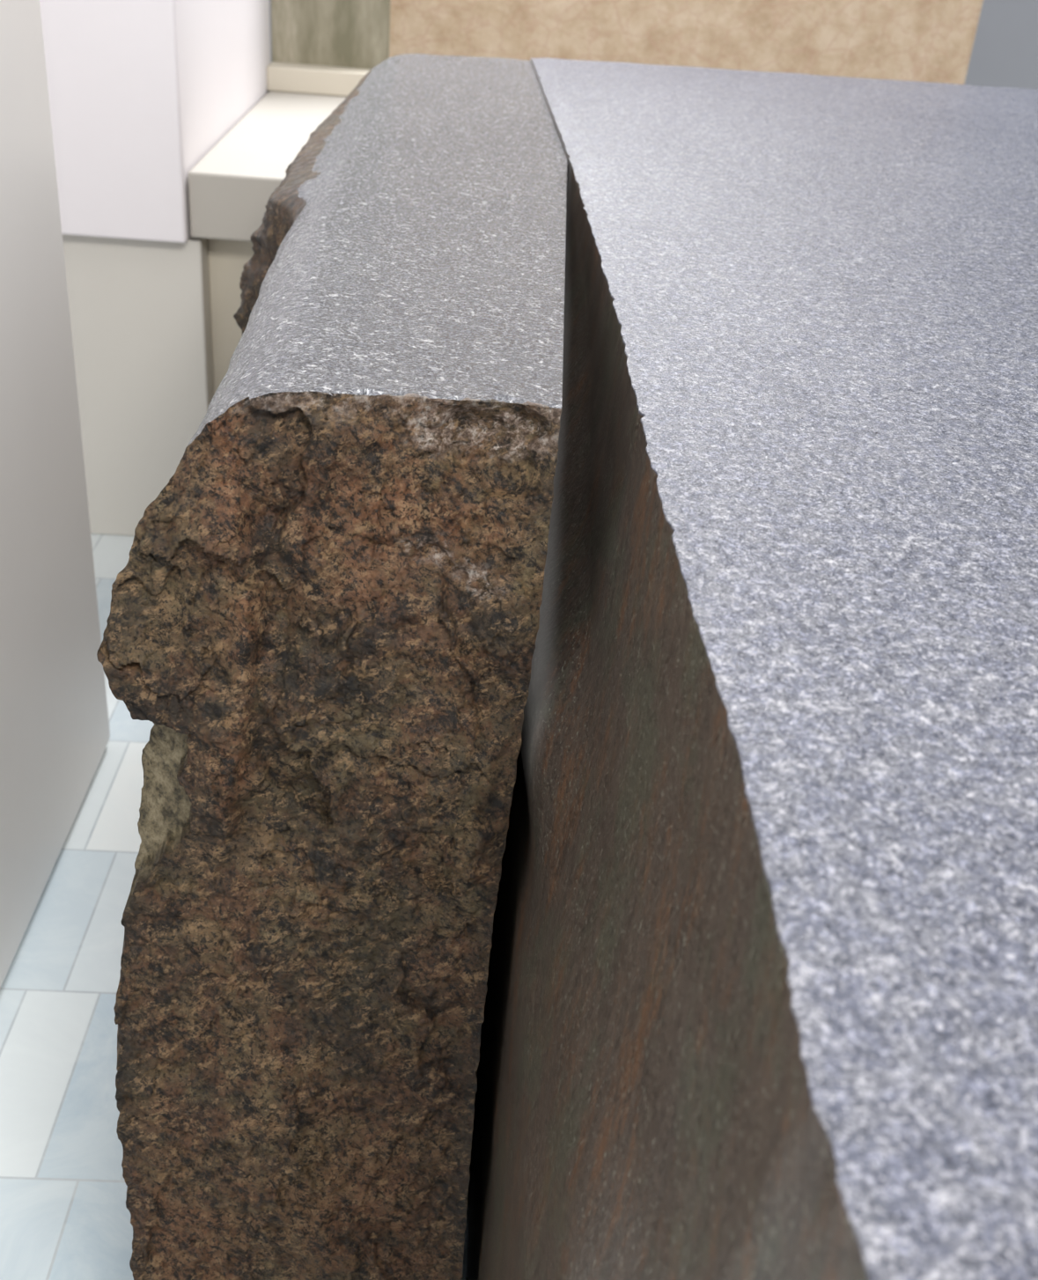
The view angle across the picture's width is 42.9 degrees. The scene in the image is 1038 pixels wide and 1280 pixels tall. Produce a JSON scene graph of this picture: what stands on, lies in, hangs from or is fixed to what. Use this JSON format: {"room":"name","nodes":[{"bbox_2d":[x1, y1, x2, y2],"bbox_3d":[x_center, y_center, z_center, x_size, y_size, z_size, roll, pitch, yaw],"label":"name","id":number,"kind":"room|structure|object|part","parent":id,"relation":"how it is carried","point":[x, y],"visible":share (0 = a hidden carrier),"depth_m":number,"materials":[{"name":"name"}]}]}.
{"room":"kitchen","nodes":[
{"label":"kitchen","id":0,"kind":"room"},
{"bbox_2d":[0,0,110,988],"bbox_3d":[-1.101,-0.127,0.153,0.808,3.200,4.235,3,30,-3],"label":"wall","id":1,"kind":"structure","parent":0,"point":[55,731],"depth_m":2.19,"materials":[{"name":"white paint"}]},
{"bbox_2d":[0,533,468,1279],"bbox_3d":[0.813,-0.007,3.485,8.000,0.050,10.000,3,30,-3],"label":"floor","id":2,"kind":"structure","parent":0,"point":[63,1216],"depth_m":2.09,"materials":[{"name":"tile"}]},
{"bbox_2d":[39,0,390,536],"bbox_3d":[-1.250,-1.785,3.591,1.700,2.600,1.550,3,30,-3],"label":"kitchen cabinet","id":3,"kind":"object","parent":2,"relation":"on","point":[174,126],"visible":0.38,"depth_m":3.32,"materials":[{"name":"beige paint"}]},
{"bbox_3d":[-0.645,-1.829,4.314,0.340,0.075,0.120,3,30,-3],"label":"panel sill","id":4,"kind":"part","parent":3,"relation":"part of","materials":[{"name":"beige paint"}]},
{"bbox_3d":[-0.621,-1.945,4.362,0.380,2.200,0.080,3,30,-3],"label":"shelf panel","id":5,"kind":"part","parent":3,"relation":"part of","materials":[{"name":"beige wood"}]},
{"bbox_2d":[98,53,1037,1279],"bbox_3d":[0.770,-0.009,2.174,2.530,1.257,4.236,3,30,-3],"label":"kitchen island","id":6,"kind":"object","parent":2,"relation":"on","point":[577,628],"visible":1,"depth_m":1.20,"materials":[{"name":"grey stone"}]},
{"bbox_2d":[389,0,983,84],"bbox_3d":[0.490,-2.411,5.435,2.420,2.100,1.000,3,30,-3],"label":"monument","id":7,"kind":"object","parent":2,"relation":"on","point":[920,40],"visible":0.05,"depth_m":4.94,"materials":[{"name":"beige stone"}]},
{"bbox_2d":[269,0,1037,89],"bbox_3d":[0.877,-4.378,6.787,8.000,4.200,0.100,3,30,-3],"label":"wall","id":8,"kind":"structure","parent":0,"point":[1004,53],"depth_m":7.38,"materials":[{"name":"grey paint"}]}
]}

